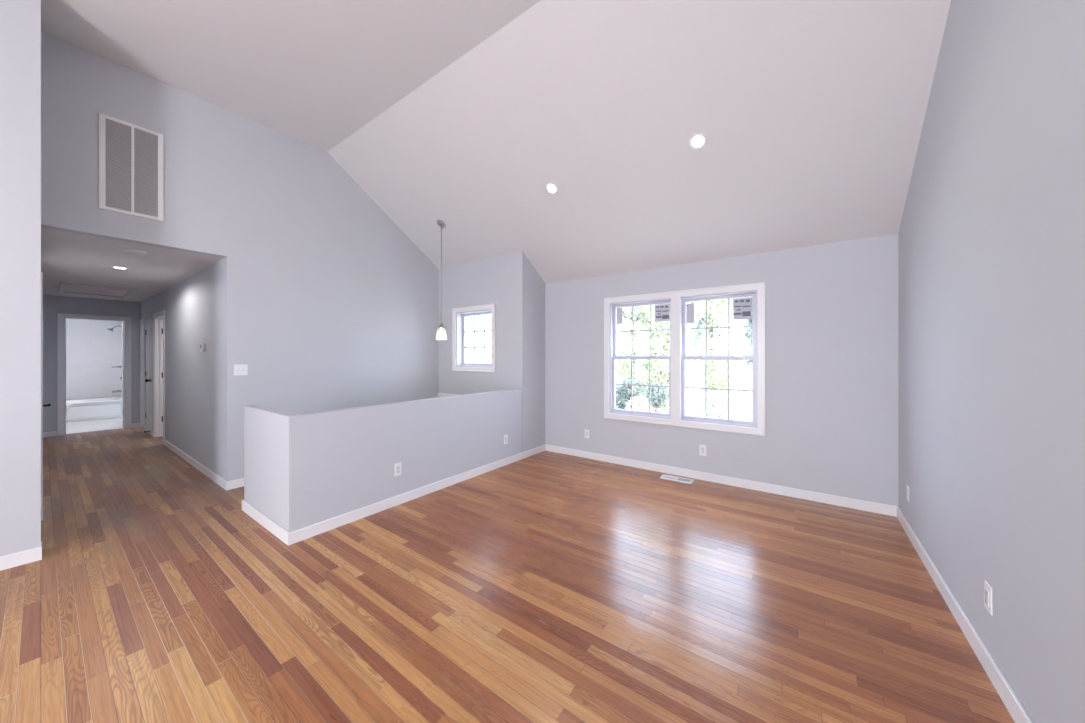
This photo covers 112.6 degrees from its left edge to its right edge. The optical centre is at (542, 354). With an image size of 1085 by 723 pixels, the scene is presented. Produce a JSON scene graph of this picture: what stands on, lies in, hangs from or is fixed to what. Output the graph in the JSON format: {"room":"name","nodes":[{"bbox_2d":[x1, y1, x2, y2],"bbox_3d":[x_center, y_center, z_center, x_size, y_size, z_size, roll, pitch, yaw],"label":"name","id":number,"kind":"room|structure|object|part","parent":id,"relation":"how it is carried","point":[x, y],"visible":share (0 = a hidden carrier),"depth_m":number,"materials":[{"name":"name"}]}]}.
{"room":"empty living room","nodes":[
{"label":"empty living room","id":0,"kind":"room"},
{"bbox_2d":[0,0,40,556],"bbox_3d":[-4.729,-0.573,0.761,0.120,3.931,4.300,0,0,36],"label":"wall","id":1,"kind":"structure","parent":0,"point":[20,20],"depth_m":2.40,"materials":[{"name":"paint"}]},
{"bbox_2d":[0,541,41,570],"bbox_3d":[-4.722,1.349,0.759,0.134,0.088,4.305,0,0,36],"label":"baseboard","id":2,"kind":"structure","parent":1,"relation":"attached to","point":[35,554],"depth_m":2.40,"materials":[{"name":"paint"}]},
{"bbox_2d":[43,295,140,435],"bbox_3d":[-8.153,0.186,6.577,0.120,2.413,1.131,0,0,36],"label":"wall","id":3,"kind":"structure","parent":0,"point":[53,305],"depth_m":6.24,"materials":[{"name":"paint"}]},
{"bbox_2d":[43,423,139,437],"bbox_3d":[-8.102,1.349,6.533,0.014,0.088,1.115,0,0,36],"label":"baseboard","id":4,"kind":"structure","parent":3,"relation":"attached to","point":[133,425],"depth_m":6.18,"materials":[{"name":"paint"}]},
{"bbox_2d":[58,313,130,435],"bbox_3d":[-8.419,0.337,6.798,0.842,2.112,0.840,0,0,36],"label":"door frame","id":5,"kind":"structure","parent":3,"relation":"in","point":[126,325],"depth_m":6.54,"materials":[{"name":"paint"}]},
{"bbox_2d":[66,319,121,399],"bbox_3d":[-10.543,0.186,8.032,0.100,2.413,1.570,0,0,36],"label":"wall","id":6,"kind":"structure","parent":0,"point":[92,349],"depth_m":8.28,"materials":[{"name":"paint"}]},
{"bbox_2d":[41,228,222,301],"bbox_3d":[-6.748,-1.070,6.842,9.049,0.100,5.200,0,0,36],"label":"ceiling","id":7,"kind":"structure","parent":0,"point":[67,257],"depth_m":4.08,"materials":[{"name":"paint"}]},
{"bbox_2d":[58,282,136,297],"bbox_3d":[-6.994,-1.004,5.688,1.160,0.032,0.720,0,0,36],"label":"attic hatch","id":8,"kind":"object","parent":7,"relation":"attached to","point":[70,288],"visible":1,"depth_m":5.69,"materials":[{"name":"paint"}]},
{"bbox_3d":[-6.994,-1.017,5.688,1.056,0.006,0.616,0,0,36],"label":"panel","id":9,"kind":"part","parent":8,"relation":"part of","materials":[{"name":"paint"}]},
{"bbox_2d":[111,266,128,269],"bbox_3d":[-4.933,-1.016,4.225,0.136,0.007,0.136,0,0,36],"label":"recessed light","id":10,"kind":"object","parent":7,"relation":"in","point":[116,267],"visible":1,"depth_m":4.21,"materials":[{"name":"white plastic"}]},
{"bbox_2d":[124,249,146,255],"bbox_3d":[-3.987,-1.001,3.549,0.150,0.038,0.150,0,0,36],"label":"smoke detector","id":11,"kind":"object","parent":7,"relation":"attached to","point":[135,252],"visible":1,"depth_m":3.51,"materials":[{"name":"white plastic"}]},
{"bbox_2d":[141,258,223,478],"bbox_3d":[-5.577,0.186,5.490,5.569,2.413,0.120,0,0,36],"label":"wall","id":12,"kind":"structure","parent":0,"point":[193,306],"depth_m":4.52,"materials":[{"name":"paint"}]},
{"bbox_2d":[139,319,144,426],"bbox_3d":[-7.425,0.360,7.064,0.578,2.065,0.543,0,0,36],"label":"door","id":13,"kind":"structure","parent":12,"relation":"in","point":[141,322],"depth_m":6.97,"materials":[{"name":"paint"}]},
{"bbox_2d":[145,319,151,433],"bbox_3d":[-7.004,0.379,6.418,0.570,2.012,0.112,0,0,36],"label":"door","id":14,"kind":"structure","parent":12,"relation":"in","point":[148,332],"depth_m":6.38,"materials":[{"name":"paint"}]},
{"bbox_2d":[153,310,164,444],"bbox_3d":[-6.021,0.347,6.270,1.028,2.092,0.898,0,0,36],"label":"door","id":15,"kind":"structure","parent":12,"relation":"in","point":[158,322],"depth_m":6.14,"materials":[{"name":"paint"}]},
{"bbox_2d":[144,426,222,486],"bbox_3d":[-5.349,1.349,5.243,4.909,0.088,0.014,0,0,36],"label":"baseboard","id":16,"kind":"structure","parent":12,"relation":"attached to","point":[210,474],"depth_m":4.49,"materials":[{"name":"paint"}]},
{"bbox_2d":[200,343,205,351],"bbox_3d":[-3.995,-0.090,4.255,0.110,0.100,0.032,0,0,36],"label":"thermostat","id":17,"kind":"object","parent":12,"relation":"attached to","point":[202,345],"visible":1,"depth_m":4.23,"materials":[{"name":"white plastic"}]},
{"bbox_2d":[41,30,437,481],"bbox_3d":[-2.858,0.128,4.398,0.120,5.331,4.029,0,0,36],"label":"wall","id":18,"kind":"structure","parent":0,"point":[329,304],"depth_m":3.98,"materials":[{"name":"paint"}]},
{"bbox_2d":[99,113,163,220],"bbox_3d":[-3.634,-1.644,3.209,0.012,0.804,0.380,0,0,36],"label":"air vent","id":19,"kind":"object","parent":18,"relation":"in","point":[131,156],"visible":1,"depth_m":3.20,"materials":[{"name":"metal"}]},
{"bbox_2d":[222,478,243,489],"bbox_3d":[-3.240,1.349,3.857,0.134,0.088,0.235,0,0,36],"label":"baseboard","id":20,"kind":"structure","parent":18,"relation":"attached to","point":[237,483],"depth_m":3.78,"materials":[{"name":"paint"}]},
{"bbox_2d":[234,364,247,375],"bbox_3d":[-3.187,0.157,3.826,0.016,0.115,0.116,0,0,36],"label":"light switch","id":21,"kind":"object","parent":18,"relation":"attached to","point":[239,369],"visible":1,"depth_m":3.83,"materials":[{"name":"white plastic"}]},
{"bbox_2d":[244,251,544,532],"bbox_3d":[-1.322,0.694,4.280,1.017,4.198,3.254,0,0,36],"label":"wall","id":22,"kind":"structure","parent":0,"point":[301,470],"depth_m":3.30,"materials":[{"name":"paint"}]},
{"bbox_2d":[242,445,545,545],"bbox_3d":[-1.331,1.349,4.268,1.045,0.088,3.254,0,0,36],"label":"baseboard","id":23,"kind":"structure","parent":22,"relation":"attached to","point":[304,533],"depth_m":3.17,"materials":[{"name":"paint"}]},
{"bbox_2d":[394,462,400,476],"bbox_3d":[-1.346,1.066,3.370,0.009,0.118,0.072,0,0,36],"label":"wall outlet","id":24,"kind":"object","parent":22,"relation":"attached to","point":[397,467],"visible":1,"depth_m":3.36,"materials":[{"name":"white plastic"}]},
{"bbox_2d":[504,434,507,443],"bbox_3d":[-0.466,1.070,4.590,0.009,0.118,0.072,0,0,36],"label":"wall outlet","id":25,"kind":"object","parent":22,"relation":"attached to","point":[506,435],"visible":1,"depth_m":4.60,"materials":[{"name":"white plastic"}]},
{"bbox_2d":[438,252,515,394],"bbox_3d":[-0.998,0.694,5.466,1.648,4.198,0.120,0,0,36],"label":"wall","id":26,"kind":"structure","parent":0,"point":[492,280],"depth_m":5.33,"materials":[{"name":"paint"}]},
{"bbox_2d":[438,393,457,396],"bbox_3d":[-1.259,1.653,5.613,1.010,2.080,0.112,0,0,36],"label":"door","id":27,"kind":"structure","parent":26,"relation":"in","point":[439,394],"depth_m":5.76,"materials":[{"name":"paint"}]},
{"bbox_2d":[452,304,495,372],"bbox_3d":[-0.994,-0.240,5.473,0.903,0.979,0.184,0,0,36],"label":"window","id":28,"kind":"structure","parent":26,"relation":"in","point":[459,331],"depth_m":5.57,"materials":[{"name":"paint"}]},
{"bbox_3d":[-0.956,-0.240,5.526,0.731,0.807,0.035,0,0,36],"label":"sash","id":29,"kind":"part","parent":28,"relation":"part of","materials":[{"name":"glass"}]},
{"bbox_2d":[465,315,490,362],"bbox_3d":[-0.961,-0.240,5.520,0.655,0.731,0.009,0,0,36],"label":"window pane","id":30,"kind":"object","parent":28,"relation":"attached to","point":[484,330],"depth_m":5.58,"materials":[{"name":"clear glass"}]},
{"bbox_2d":[41,0,950,283],"bbox_3d":[-1.683,-1.812,1.229,5.734,1.691,8.864,0,0,36],"label":"ceiling","id":31,"kind":"structure","parent":0,"point":[462,114],"depth_m":3.02,"materials":[{"name":"paint"}]},
{"bbox_2d":[437,220,445,335],"bbox_3d":[-1.383,-1.019,4.946,0.152,1.625,0.152,0,0,36],"label":"pendant lamp","id":32,"kind":"object","parent":31,"relation":"hanging from","point":[440,223],"visible":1,"depth_m":4.94,"materials":[{"name":"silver metal"}]},
{"bbox_3d":[-1.383,-1.122,4.946,0.011,1.310,0.011,0,0,36],"label":"rod","id":33,"kind":"part","parent":32,"relation":"part of","materials":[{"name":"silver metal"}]},
{"bbox_2d":[546,183,557,193],"bbox_3d":[0.101,-1.788,3.888,0.136,0.080,0.114,0,0,40],"label":"recessed light","id":34,"kind":"object","parent":31,"relation":"in","point":[551,188],"visible":1,"depth_m":3.88,"materials":[{"name":"white plastic"}]},
{"bbox_2d":[689,133,706,149],"bbox_3d":[1.300,-1.785,3.028,0.136,0.080,0.114,0,0,40],"label":"recessed light","id":35,"kind":"object","parent":31,"relation":"in","point":[697,141],"visible":1,"depth_m":3.02,"materials":[{"name":"white plastic"}]},
{"bbox_2d":[0,417,1014,722],"bbox_3d":[-5.033,1.483,3.720,14.083,0.180,8.744,0,0,36],"label":"floor","id":36,"kind":"structure","parent":0,"point":[545,586],"depth_m":1.99,"materials":[{"name":"brown wood"}]},
{"bbox_2d":[66,404,71,410],"bbox_3d":[-9.447,1.007,6.766,0.420,0.772,0.784,0,0,36],"label":"toilet","id":37,"kind":"object","parent":36,"relation":"on","point":[68,406],"visible":0.07,"depth_m":7.01,"materials":[{"name":"ceramic"}]},
{"bbox_2d":[66,397,121,421],"bbox_3d":[-10.135,1.193,7.744,0.800,0.400,1.540,0,0,36],"label":"bathtub","id":38,"kind":"object","parent":36,"relation":"on","point":[96,408],"visible":0.48,"depth_m":7.82,"materials":[{"name":"ceramic"}]},
{"bbox_3d":[-9.822,1.218,7.518,0.013,0.250,1.400,0,0,36],"label":"apron panel","id":39,"kind":"part","parent":38,"relation":"part of","materials":[{"name":"ceramic"}]},
{"bbox_2d":[660,474,693,483],"bbox_3d":[1.506,1.390,4.058,0.336,0.006,0.152,0,0,33],"label":"floor vent","id":40,"kind":"object","parent":36,"relation":"in","point":[667,477],"visible":1,"depth_m":4.04,"materials":[{"name":"white plastic"}]},
{"bbox_2d":[545,234,897,505],"bbox_3d":[1.592,0.873,4.257,3.966,3.840,0.120,0,0,36],"label":"wall","id":41,"kind":"structure","parent":0,"point":[832,308],"depth_m":3.55,"materials":[{"name":"paint"}]},
{"bbox_2d":[585,429,588,438],"bbox_3d":[0.600,1.067,4.893,0.072,0.118,0.009,0,0,36],"label":"wall outlet","id":42,"kind":"object","parent":41,"relation":"attached to","point":[586,430],"visible":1,"depth_m":4.89,"materials":[{"name":"white plastic"}]},
{"bbox_2d":[604,282,765,435],"bbox_3d":[1.573,0.041,4.255,1.801,1.565,0.142,0,0,36],"label":"window","id":43,"kind":"structure","parent":41,"relation":"in","point":[677,300],"depth_m":4.19,"materials":[{"name":"paint"}]},
{"bbox_2d":[617,308,621,323],"bbox_3d":[1.001,-0.511,4.712,0.080,0.208,0.001,0,0,36],"label":"window sticker","id":44,"kind":"object","parent":43,"relation":"attached to","point":[619,310],"visible":1,"depth_m":4.71,"materials":[{"name":"paper"}]},
{"bbox_3d":[1.229,0.377,4.513,0.766,0.716,0.035,0,0,36],"label":"sash","id":45,"kind":"part","parent":43,"relation":"part of","materials":[{"name":"glass"}]},
{"bbox_2d":[615,359,668,411],"bbox_3d":[1.225,0.377,4.508,0.694,0.644,0.009,0,0,36],"label":"grille","id":46,"kind":"object","parent":43,"relation":"attached to","point":[618,410],"depth_m":4.57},
{"bbox_3d":[1.253,-0.304,4.546,0.766,0.700,0.035,0,0,36],"label":"sash","id":47,"kind":"part","parent":43,"relation":"part of","materials":[{"name":"glass"}]},
{"bbox_2d":[616,305,669,355],"bbox_3d":[1.248,-0.304,4.540,0.694,0.628,0.009,0,0,36],"label":"grille","id":48,"kind":"object","parent":43,"relation":"attached to","point":[617,306],"depth_m":4.60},
{"bbox_2d":[655,304,669,321],"bbox_3d":[1.452,-0.511,4.386,0.178,0.208,0.001,0,0,36],"label":"window sticker","id":49,"kind":"object","parent":43,"relation":"attached to","point":[662,311],"visible":1,"depth_m":4.38,"materials":[{"name":"paper"}]},
{"bbox_2d":[656,306,668,318],"bbox_3d":[1.452,-0.515,4.386,0.157,0.158,0.001,0,0,36],"label":"print","id":50,"kind":"object","parent":49,"relation":"attached to","point":[662,312],"depth_m":4.38},
{"bbox_2d":[686,304,693,323],"bbox_3d":[1.714,-0.479,4.197,0.092,0.225,0.001,0,0,36],"label":"window sticker","id":51,"kind":"object","parent":43,"relation":"attached to","point":[689,307],"visible":1,"depth_m":4.20,"materials":[{"name":"paper"}]},
{"bbox_2d":[685,360,751,418],"bbox_3d":[1.929,0.377,4.000,0.676,0.644,0.009,0,0,36],"label":"grille","id":52,"kind":"object","parent":43,"relation":"attached to","point":[686,416],"depth_m":4.06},
{"bbox_3d":[1.933,0.377,4.006,0.748,0.716,0.035,0,0,36],"label":"sash","id":53,"kind":"part","parent":43,"relation":"part of","materials":[{"name":"glass"}]},
{"bbox_3d":[1.956,-0.304,4.038,0.748,0.700,0.035,0,0,36],"label":"sash","id":54,"kind":"part","parent":43,"relation":"part of","materials":[{"name":"glass"}]},
{"bbox_2d":[686,299,752,355],"bbox_3d":[1.952,-0.304,4.032,0.676,0.628,0.009,0,0,36],"label":"grille","id":55,"kind":"object","parent":43,"relation":"attached to","point":[687,300],"depth_m":4.09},
{"bbox_2d":[733,297,751,319],"bbox_3d":[2.146,-0.498,3.886,0.177,0.233,0.001,0,0,36],"label":"window sticker","id":56,"kind":"object","parent":43,"relation":"attached to","point":[742,307],"visible":1,"depth_m":3.88,"materials":[{"name":"paper"}]},
{"bbox_2d":[734,299,750,315],"bbox_3d":[2.146,-0.503,3.886,0.156,0.177,0.001,0,0,36],"label":"print","id":57,"kind":"object","parent":56,"relation":"attached to","point":[742,307],"depth_m":3.89},
{"bbox_2d":[699,445,705,455],"bbox_3d":[1.788,1.063,4.037,0.072,0.118,0.009,0,0,36],"label":"wall outlet","id":58,"kind":"object","parent":41,"relation":"attached to","point":[702,448],"visible":1,"depth_m":4.04,"materials":[{"name":"white plastic"}]},
{"bbox_2d":[545,444,897,516],"bbox_3d":[1.551,1.349,4.205,3.731,0.088,0.014,0,0,36],"label":"baseboard","id":59,"kind":"structure","parent":41,"relation":"attached to","point":[885,509],"depth_m":3.79,"materials":[{"name":"paint"}]},
{"bbox_2d":[898,0,1084,722],"bbox_3d":[0.558,-0.482,-0.462,0.120,4.111,8.744,0,0,36],"label":"wall","id":60,"kind":"structure","parent":0,"point":[991,235],"depth_m":1.46,"materials":[{"name":"paint"}]},
{"bbox_2d":[906,485,908,501],"bbox_3d":[2.851,1.080,2.826,0.009,0.118,0.072,0,0,36],"label":"wall outlet","id":61,"kind":"object","parent":60,"relation":"attached to","point":[907,486],"visible":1,"depth_m":2.81,"materials":[{"name":"white plastic"}]},
{"bbox_2d":[897,507,1032,722],"bbox_3d":[0.535,1.349,-0.380,0.014,0.088,8.610,0,0,36],"label":"baseboard","id":62,"kind":"structure","parent":60,"relation":"attached to","point":[1009,698],"depth_m":1.72,"materials":[{"name":"paint"}]},
{"bbox_2d":[984,581,992,614],"bbox_3d":[1.963,1.069,1.595,0.009,0.118,0.072,0,0,36],"label":"wall outlet","id":63,"kind":"object","parent":60,"relation":"attached to","point":[988,591],"visible":1,"depth_m":1.58,"materials":[{"name":"white plastic"}]},
{"bbox_2d":[985,588,988,606],"bbox_3d":[1.961,1.069,1.596,0.004,0.068,0.034,0,0,36],"label":"receptacle","id":64,"kind":"object","parent":63,"relation":"attached to","point":[986,589],"depth_m":1.60,"materials":[{"name":"plastic"}]},
{"bbox_3d":[-6.062,0.187,4.297,6.180,2.413,0.120,0,0,36],"label":"wall","id":65,"kind":"structure","parent":0,"visible":0},
{"bbox_2d":[41,272,50,519],"bbox_3d":[-4.592,0.348,3.309,0.920,2.090,0.112,0,0,36],"label":"door","id":66,"kind":"structure","parent":65,"relation":"in","point":[49,404],"depth_m":3.05,"materials":[{"name":"paint"}]},
{"bbox_3d":[-4.588,0.348,3.315,0.920,2.090,0.012,0,0,36],"label":"casing","id":67,"kind":"part","parent":66,"relation":"part of","materials":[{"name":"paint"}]},
{"label":"outside","id":68,"kind":"structure","parent":0,"visible":0},
{"bbox_2d":[617,366,751,420],"bbox_3d":[19.478,2.943,44.088,120.000,0.100,85.700,0,0,36],"label":"lawn","id":69,"kind":"structure","parent":68,"point":[746,381],"depth_m":26.51,"materials":[{"name":"plant"}]},
{"bbox_2d":[617,307,629,371],"bbox_3d":[9.832,-3.326,47.386,5.750,12.443,4.050,0,0,40],"label":"oak tree","id":70,"kind":"object","parent":69,"relation":"on","point":[626,307],"visible":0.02,"depth_m":46.35,"materials":[{"name":"green plant"}]},
{"bbox_2d":[616,375,644,410],"bbox_3d":[3.092,1.816,13.672,1.566,2.161,1.229,0,0,36],"label":"bush","id":71,"kind":"object","parent":69,"relation":"on","point":[623,392],"visible":0.39,"depth_m":13.30,"materials":[{"name":"green plant"}]},
{"bbox_2d":[616,305,654,385],"bbox_3d":[5.581,-1.571,22.535,4.314,8.933,3.516,0,0,36],"label":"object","id":72,"kind":"object","parent":69,"relation":"on","point":[625,344],"visible":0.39,"depth_m":22.17,"materials":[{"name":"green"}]},
{"bbox_2d":[625,394,665,412],"bbox_3d":[3.232,2.059,11.470,1.459,1.678,1.069,0,0,36],"label":"flowering shrub","id":73,"kind":"object","parent":69,"relation":"on","point":[635,399],"visible":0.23,"depth_m":11.41,"materials":[{"name":"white plant"}]},
{"bbox_2d":[642,381,667,411],"bbox_3d":[3.244,1.811,10.488,0.794,2.172,0.762,0,0,6],"label":"bush","id":74,"kind":"object","parent":69,"relation":"on","point":[657,393],"visible":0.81,"depth_m":10.32,"materials":[{"name":"green plant"}]},
{"bbox_2d":[631,301,700,414],"bbox_3d":[5.221,-1.307,14.765,3.490,8.407,2.578,0,0,36],"label":"maple tree","id":75,"kind":"object","parent":69,"relation":"on","point":[660,345],"visible":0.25,"depth_m":14.32,"materials":[{"name":"green plant"}]},
{"bbox_2d":[687,300,731,360],"bbox_3d":[18.678,-2.771,40.533,4.769,11.333,4.742,0,0,36],"label":"oak tree","id":76,"kind":"object","parent":69,"relation":"on","point":[697,340],"visible":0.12,"depth_m":40.74,"materials":[{"name":"green plant"}]},
{"bbox_2d":[686,299,747,407],"bbox_3d":[9.071,-1.554,19.920,3.994,8.900,3.379,0,0,36],"label":"maple tree","id":77,"kind":"object","parent":69,"relation":"on","point":[713,381],"visible":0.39,"depth_m":19.21,"materials":[{"name":"green plant"}]},
{"bbox_2d":[690,389,751,420],"bbox_3d":[5.427,1.973,11.123,1.875,1.850,1.491,0,0,36],"label":"bush","id":78,"kind":"object","parent":69,"relation":"on","point":[697,408],"visible":0.44,"depth_m":10.86,"materials":[{"name":"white plant"}]},
{"bbox_2d":[738,297,752,370],"bbox_3d":[9.059,-0.828,14.245,2.846,7.449,2.532,0,0,-10],"label":"oak tree","id":79,"kind":"object","parent":69,"relation":"on","point":[747,339],"visible":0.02,"depth_m":14.84,"materials":[{"name":"green plant"}]},
{"bbox_2d":[739,319,752,340],"bbox_3d":[22.045,-2.492,35.919,5.059,10.774,4.810,0,0,-19],"label":"oak tree","id":80,"kind":"object","parent":69,"relation":"on","point":[745,323],"visible":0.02,"depth_m":36.07,"materials":[{"name":"green plant"}]},
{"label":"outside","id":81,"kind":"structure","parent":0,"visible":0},
{"bbox_2d":[620,381,751,389],"bbox_3d":[12.661,2.883,34.640,120.000,0.020,5.000,0,0,36],"label":"road","id":82,"kind":"structure","parent":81,"point":[742,387],"depth_m":32.00,"materials":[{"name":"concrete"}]}
]}

